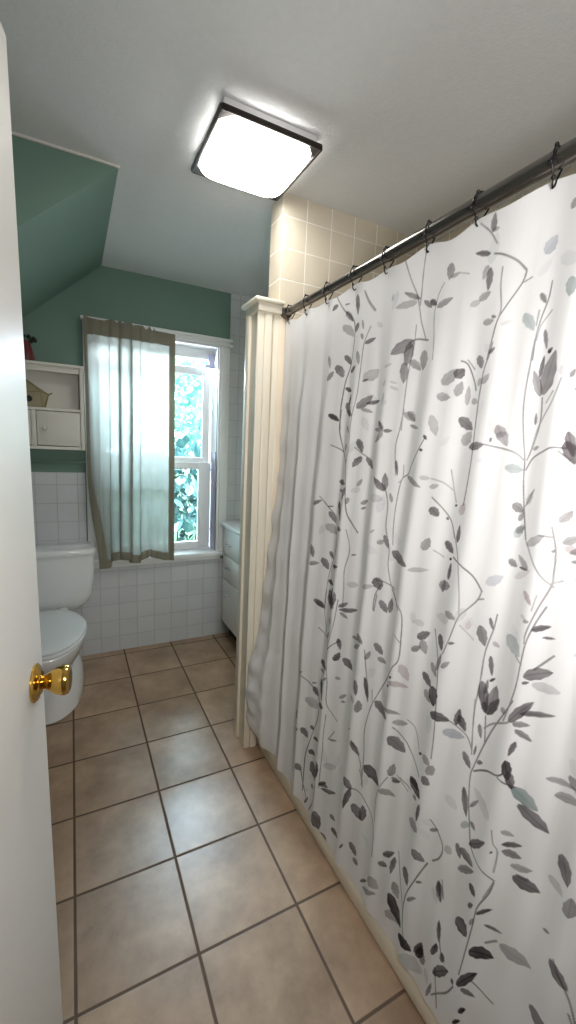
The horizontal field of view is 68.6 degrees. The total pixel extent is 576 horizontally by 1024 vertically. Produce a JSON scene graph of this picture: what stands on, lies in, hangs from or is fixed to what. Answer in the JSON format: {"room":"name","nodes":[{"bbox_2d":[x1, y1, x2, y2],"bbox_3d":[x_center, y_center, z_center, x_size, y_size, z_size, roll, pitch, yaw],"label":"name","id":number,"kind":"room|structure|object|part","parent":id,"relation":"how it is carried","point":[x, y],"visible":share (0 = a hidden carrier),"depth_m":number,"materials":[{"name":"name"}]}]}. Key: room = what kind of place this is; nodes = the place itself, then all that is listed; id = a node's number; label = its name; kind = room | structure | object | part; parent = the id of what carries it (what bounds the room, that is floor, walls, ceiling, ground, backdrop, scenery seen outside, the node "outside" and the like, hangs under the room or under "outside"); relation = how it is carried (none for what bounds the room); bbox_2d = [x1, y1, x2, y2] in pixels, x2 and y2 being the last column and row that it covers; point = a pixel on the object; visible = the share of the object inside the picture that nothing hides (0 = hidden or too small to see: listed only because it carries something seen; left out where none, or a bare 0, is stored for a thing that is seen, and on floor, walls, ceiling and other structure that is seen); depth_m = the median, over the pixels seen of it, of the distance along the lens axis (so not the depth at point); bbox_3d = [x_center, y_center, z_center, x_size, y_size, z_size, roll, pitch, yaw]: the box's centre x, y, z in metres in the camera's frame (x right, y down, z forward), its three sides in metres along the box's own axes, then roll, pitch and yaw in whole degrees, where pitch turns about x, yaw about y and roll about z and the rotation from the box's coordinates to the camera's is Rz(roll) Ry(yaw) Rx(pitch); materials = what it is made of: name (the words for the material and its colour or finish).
{"room":"bathroom","nodes":[
{"label":"bathroom","id":0,"kind":"room"},
{"bbox_2d":[12,135,117,317],"bbox_3d":[-1.345,-0.890,1.847,1.045,0.920,1.036,-2,10,-27],"label":"wall","id":1,"kind":"structure","parent":0,"point":[64,200],"depth_m":1.62,"materials":[{"name":"green paint"}]},
{"bbox_2d":[12,131,119,168],"bbox_3d":[-1.088,-1.257,1.322,1.049,0.008,0.009,-2,10,-27],"label":"trim","id":2,"kind":"structure","parent":1,"relation":"attached to","point":[13,133],"depth_m":1.48,"materials":[{"name":"grey paint"}]},
{"bbox_2d":[22,266,230,557],"bbox_3d":[-1.044,-0.272,2.812,2.620,2.410,0.190,-2,10,-27],"label":"wall","id":3,"kind":"structure","parent":0,"point":[105,292],"depth_m":2.54,"materials":[{"name":"green paint"}]},
{"bbox_2d":[25,360,84,449],"bbox_3d":[-1.422,-0.593,2.360,0.514,0.472,0.156,-2,10,-27],"label":"upper cabinet","id":4,"kind":"object","parent":3,"relation":"attached to","point":[59,425],"visible":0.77,"depth_m":2.40,"materials":[{"name":"white paint"}]},
{"bbox_2d":[23,333,36,360],"bbox_3d":[-1.419,-0.895,2.294,0.084,0.144,0.076,6,9,17],"label":"vase","id":5,"kind":"object","parent":4,"relation":"on","point":[28,352],"visible":0.7,"depth_m":2.28,"materials":[{"name":"red ceramic"}]},
{"bbox_3d":[-1.517,-0.464,2.283,0.217,0.189,0.015,-2,10,-27],"label":"door","id":6,"kind":"part","parent":4,"relation":"part of","materials":[{"name":"white paint"}]},
{"bbox_2d":[26,379,51,406],"bbox_3d":[-1.392,-0.658,2.336,0.154,0.154,0.088,-2,10,-27],"label":"birdhouse","id":7,"kind":"object","parent":4,"relation":"on","point":[36,397],"visible":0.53,"depth_m":2.31,"materials":[{"name":"beige wood"}]},
{"bbox_2d":[27,406,79,412],"bbox_3d":[-1.426,-0.580,2.368,0.466,0.016,0.122,-2,10,-27],"label":"shelf","id":8,"kind":"object","parent":4,"relation":"attached to","point":[48,409],"depth_m":2.37,"materials":[{"name":"white paint"}]},
{"bbox_3d":[-1.298,-0.471,2.393,0.217,0.189,0.015,-2,10,-27],"label":"door","id":9,"kind":"part","parent":4,"relation":"part of","materials":[{"name":"white paint"}]},
{"bbox_2d":[30,460,85,472],"bbox_3d":[-1.657,-0.263,2.379,0.935,0.068,0.022,-2,10,-27],"label":"trim","id":10,"kind":"structure","parent":3,"relation":"attached to","point":[32,461],"depth_m":2.52,"materials":[{"name":"green tile"}]},
{"bbox_2d":[31,293,251,655],"bbox_3d":[-0.999,-0.257,2.725,2.420,2.410,0.008,-2,10,-27],"label":"wall tile","id":11,"kind":"structure","parent":3,"relation":"attached to","point":[133,606],"depth_m":2.88,"materials":[{"name":"white tile"}]},
{"bbox_2d":[80,315,232,568],"bbox_3d":[-0.869,-0.414,2.846,0.930,1.520,0.264,-2,10,-27],"label":"window","id":12,"kind":"structure","parent":3,"relation":"in","point":[211,466],"depth_m":2.96,"materials":[{"name":"white paint"}]},
{"bbox_2d":[83,324,232,347],"bbox_3d":[-0.779,-1.101,2.641,0.906,0.020,0.032,-2,10,-27],"label":"rod","id":13,"kind":"object","parent":12,"relation":"attached to","point":[229,346],"visible":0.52,"depth_m":2.75,"materials":[{"name":"white paint"}]},
{"bbox_2d":[83,315,174,568],"bbox_3d":[-0.962,-0.386,2.615,0.514,1.495,0.042,-2,10,-27],"label":"window curtain","id":14,"kind":"object","parent":13,"relation":"hanging from","point":[130,369],"visible":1,"depth_m":2.60,"materials":[{"name":"fabric"}]},
{"bbox_3d":[-0.901,0.314,2.905,0.885,0.062,0.164,-2,10,-27],"label":"sill","id":15,"kind":"part","parent":12,"relation":"part of","materials":[{"name":"white paint"}]},
{"bbox_3d":[-0.899,-0.674,2.884,0.738,0.670,0.032,-2,10,-27],"label":"sash","id":16,"kind":"part","parent":12,"relation":"part of","materials":[{"name":"white paint"}]},
{"bbox_3d":[-0.911,-0.036,2.947,0.738,0.630,0.038,-2,10,-27],"label":"sash","id":17,"kind":"part","parent":12,"relation":"part of","materials":[{"name":"white paint"}]},
{"bbox_2d":[46,632,425,1023],"bbox_3d":[-0.407,1.192,1.652,2.620,0.060,2.929,-2,10,-27],"label":"floor","id":18,"kind":"structure","parent":0,"point":[191,887],"depth_m":1.40,"materials":[{"name":"tile"}]},
{"bbox_2d":[35,541,95,724],"bbox_3d":[-1.283,0.634,2.258,0.506,0.771,0.822,-2,10,-27],"label":"toilet","id":19,"kind":"object","parent":18,"relation":"on","point":[65,571],"visible":0.58,"depth_m":2.37,"materials":[{"name":"white ceramic"}]},
{"bbox_3d":[-1.217,0.595,2.126,0.368,0.028,0.538,-2,10,-27],"label":"lid","id":20,"kind":"part","parent":19,"relation":"part of","materials":[{"name":"white plastic"}]},
{"bbox_3d":[-1.218,0.621,2.129,0.372,0.018,0.540,-2,10,-27],"label":"seat","id":21,"kind":"part","parent":19,"relation":"part of","materials":[{"name":"white plastic"}]},
{"bbox_3d":[-1.275,0.817,2.254,0.370,0.412,0.750,-2,10,-27],"label":"bowl","id":22,"kind":"part","parent":19,"relation":"part of","materials":[{"name":"white ceramic"}]},
{"bbox_3d":[-1.414,0.416,2.501,0.488,0.343,0.200,-2,10,-27],"label":"tank","id":23,"kind":"part","parent":19,"relation":"part of","materials":[{"name":"white ceramic"}]},
{"bbox_3d":[-1.402,0.227,2.466,0.506,0.043,0.220,-2,10,-27],"label":"tank lid","id":24,"kind":"part","parent":19,"relation":"part of","materials":[{"name":"white ceramic"}]},
{"bbox_2d":[220,520,239,640],"bbox_3d":[-0.205,0.516,3.025,0.498,0.866,0.418,-2,10,-27],"label":"drawer unit","id":25,"kind":"object","parent":18,"relation":"on","point":[231,527],"visible":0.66,"depth_m":2.91,"materials":[{"name":"white paint"}]},
{"bbox_3d":[-0.398,0.663,2.943,0.018,0.320,0.342,-2,10,-27],"label":"drawer","id":26,"kind":"part","parent":25,"relation":"part of","materials":[{"name":"white paint"}]},
{"bbox_2d":[220,520,239,535],"bbox_3d":[-0.182,0.103,2.962,0.490,0.028,0.418,-2,10,-27],"label":"countertop","id":27,"kind":"structure","parent":25,"relation":"on","point":[232,525],"depth_m":2.89,"materials":[{"name":"white paint"}]},
{"bbox_3d":[-0.386,0.411,2.904,0.018,0.170,0.342,-2,10,-27],"label":"drawer","id":28,"kind":"part","parent":25,"relation":"part of","materials":[{"name":"white paint"}]},
{"bbox_3d":[-0.378,0.227,2.875,0.018,0.184,0.342,-2,10,-27],"label":"drawer","id":29,"kind":"part","parent":25,"relation":"part of","materials":[{"name":"white paint"}]},
{"bbox_2d":[258,740,438,1023],"bbox_3d":[0.562,1.034,1.506,0.805,0.384,1.500,-2,10,-27],"label":"bathtub","id":30,"kind":"object","parent":18,"relation":"on","point":[386,945],"visible":0.07,"depth_m":1.28,"materials":[{"name":"white ceramic"}]},
{"bbox_2d":[0,0,575,297],"bbox_3d":[-0.292,-1.246,1.269,2.620,0.060,2.929,-2,10,-27],"label":"ceiling","id":31,"kind":"structure","parent":0,"point":[414,108],"depth_m":1.22,"materials":[{"name":"paint"}]},
{"bbox_2d":[191,97,322,200],"bbox_3d":[-0.116,-1.193,1.429,0.343,0.076,0.343,-2,10,-27],"label":"ceiling light","id":32,"kind":"object","parent":31,"relation":"attached to","point":[243,147],"visible":1,"depth_m":1.35,"materials":[{"name":"dark bronze metal"},{"name":"glass"}]},
{"bbox_3d":[-0.117,-1.175,1.431,0.316,0.041,0.316,-2,10,-27],"label":"lamp shade","id":33,"kind":"part","parent":32,"relation":"part of","materials":[{"name":"white glass"}]},
{"bbox_2d":[268,193,430,318],"bbox_3d":[0.251,-0.096,2.080,0.785,2.410,0.113,-2,10,-27],"label":"wall partition","id":34,"kind":"structure","parent":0,"point":[312,244],"depth_m":1.77,"materials":[{"name":"beige tile"}]},
{"bbox_2d":[234,295,284,748],"bbox_3d":[-0.151,0.121,1.907,0.129,1.998,0.171,-2,10,-27],"label":"column","id":35,"kind":"structure","parent":34,"relation":"attached to","point":[262,313],"depth_m":1.83,"materials":[{"name":"beige paint"}]},
{"bbox_3d":[-0.106,-0.840,1.756,0.129,0.050,0.171,-2,10,-27],"label":"cap moulding","id":36,"kind":"part","parent":35,"relation":"part of","materials":[{"name":"beige paint"}]},
{"bbox_2d":[270,316,294,539],"bbox_3d":[0.006,0.128,1.923,0.197,1.894,0.012,-2,10,-27],"label":"trim","id":37,"kind":"structure","parent":34,"relation":"attached to","point":[282,322],"depth_m":1.79,"materials":[{"name":"beige"}]},
{"bbox_2d":[281,137,575,319],"bbox_3d":[0.329,-0.697,1.080,0.052,0.052,1.522,-2,10,-27],"label":"shower rod","id":38,"kind":"object","parent":34,"relation":"attached to","point":[565,154],"visible":0.92,"depth_m":0.94,"materials":[{"name":"brown metal"}]},
{"bbox_2d":[284,304,294,323],"bbox_3d":[0.007,-0.796,1.699,0.052,0.073,0.008,-3,10,-30],"label":"curtain hook","id":39,"kind":"object","parent":38,"relation":"hanging from","point":[288,305],"visible":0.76,"depth_m":1.69,"materials":[{"name":"black metal"}]},
{"bbox_2d":[301,294,311,314],"bbox_3d":[0.070,-0.774,1.577,0.052,0.073,0.008,-4,11,-38],"label":"curtain hook","id":40,"kind":"object","parent":38,"relation":"hanging from","point":[302,303],"visible":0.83,"depth_m":1.57,"materials":[{"name":"black metal"}]},
{"bbox_2d":[322,281,332,304],"bbox_3d":[0.136,-0.751,1.449,0.052,0.073,0.008,-4,11,-35],"label":"curtain hook","id":41,"kind":"object","parent":38,"relation":"hanging from","point":[326,282],"visible":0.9,"depth_m":1.44,"materials":[{"name":"black metal"}]},
{"bbox_2d":[348,265,362,290],"bbox_3d":[0.208,-0.725,1.308,0.052,0.073,0.008,0,9,-19],"label":"curtain hook","id":42,"kind":"object","parent":38,"relation":"hanging from","point":[353,266],"visible":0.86,"depth_m":1.30,"materials":[{"name":"black metal"}]},
{"bbox_2d":[379,246,393,273],"bbox_3d":[0.277,-0.701,1.176,0.052,0.073,0.008,-1,10,-21],"label":"curtain hook","id":43,"kind":"object","parent":38,"relation":"hanging from","point":[385,247],"visible":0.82,"depth_m":1.17,"materials":[{"name":"black metal"}]},
{"bbox_2d":[245,174,575,1023],"bbox_3d":[0.232,0.248,1.200,0.133,1.854,1.483,-2,10,-27],"label":"shower curtain","id":44,"kind":"object","parent":38,"relation":"hanging from","point":[412,667],"visible":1,"depth_m":0.99,"materials":[{"name":"fabric"}]},
{"bbox_2d":[423,219,435,252],"bbox_3d":[0.348,-0.676,1.037,0.052,0.073,0.008,-4,11,-37],"label":"curtain hook","id":45,"kind":"object","parent":38,"relation":"hanging from","point":[428,220],"visible":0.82,"depth_m":1.03,"materials":[{"name":"black metal"}]},
{"bbox_2d":[469,189,489,226],"bbox_3d":[0.413,-0.653,0.909,0.052,0.073,0.008,1,9,-13],"label":"curtain hook","id":46,"kind":"object","parent":38,"relation":"hanging from","point":[478,191],"visible":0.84,"depth_m":0.91,"materials":[{"name":"black metal"}]},
{"bbox_2d":[548,142,562,188],"bbox_3d":[0.487,-0.627,0.766,0.052,0.073,0.008,-4,11,-36],"label":"curtain hook","id":47,"kind":"object","parent":38,"relation":"hanging from","point":[557,144],"visible":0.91,"depth_m":0.76,"materials":[{"name":"black metal"}]},
{"bbox_2d":[433,166,575,242],"bbox_3d":[0.773,-0.063,2.030,0.100,2.410,2.929,-2,10,-27],"label":"wall","id":48,"kind":"structure","parent":0,"point":[571,171],"depth_m":1.69,"materials":[{"name":"beige tile"}]},
{"bbox_3d":[0.261,0.188,0.271,2.620,2.410,0.120,-2,10,-27],"label":"wall","id":49,"kind":"structure","parent":0,"visible":0},
{"bbox_2d":[0,22,71,1023],"bbox_3d":[-0.360,0.312,0.469,0.095,2.023,0.762,-1,10,-17],"label":"door","id":50,"kind":"structure","parent":49,"relation":"in","point":[30,984],"depth_m":0.69,"materials":[{"name":"white paint"}]},
{"bbox_3d":[-0.436,0.315,0.786,0.056,0.055,0.055,-1,10,-17],"label":"knob","id":51,"kind":"part","parent":50,"relation":"part of","materials":[{"name":"gold metal"}]},
{"label":"outside","id":52,"kind":"structure","parent":0,"visible":0},
{"bbox_2d":[174,473,196,541],"bbox_3d":[-7.604,-0.448,17.159,26.000,0.100,30.861,-2,10,-27],"label":"ground","id":53,"kind":"structure","parent":52,"point":[178,480],"depth_m":15.05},
{"bbox_2d":[174,431,200,541],"bbox_3d":[-1.179,0.480,4.409,3.347,2.629,1.440,-2,10,-27],"label":"shrub","id":54,"kind":"object","parent":53,"relation":"on","point":[187,490],"visible":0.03,"depth_m":4.15,"materials":[{"name":"green plant"}]},
{"bbox_2d":[175,358,208,456],"bbox_3d":[-1.820,-2.325,11.684,3.622,5.848,3.639,-2,10,-27],"label":"tree","id":55,"kind":"object","parent":53,"relation":"on","point":[190,395],"visible":0.15,"depth_m":10.64,"materials":[{"name":"plant"}]}
]}

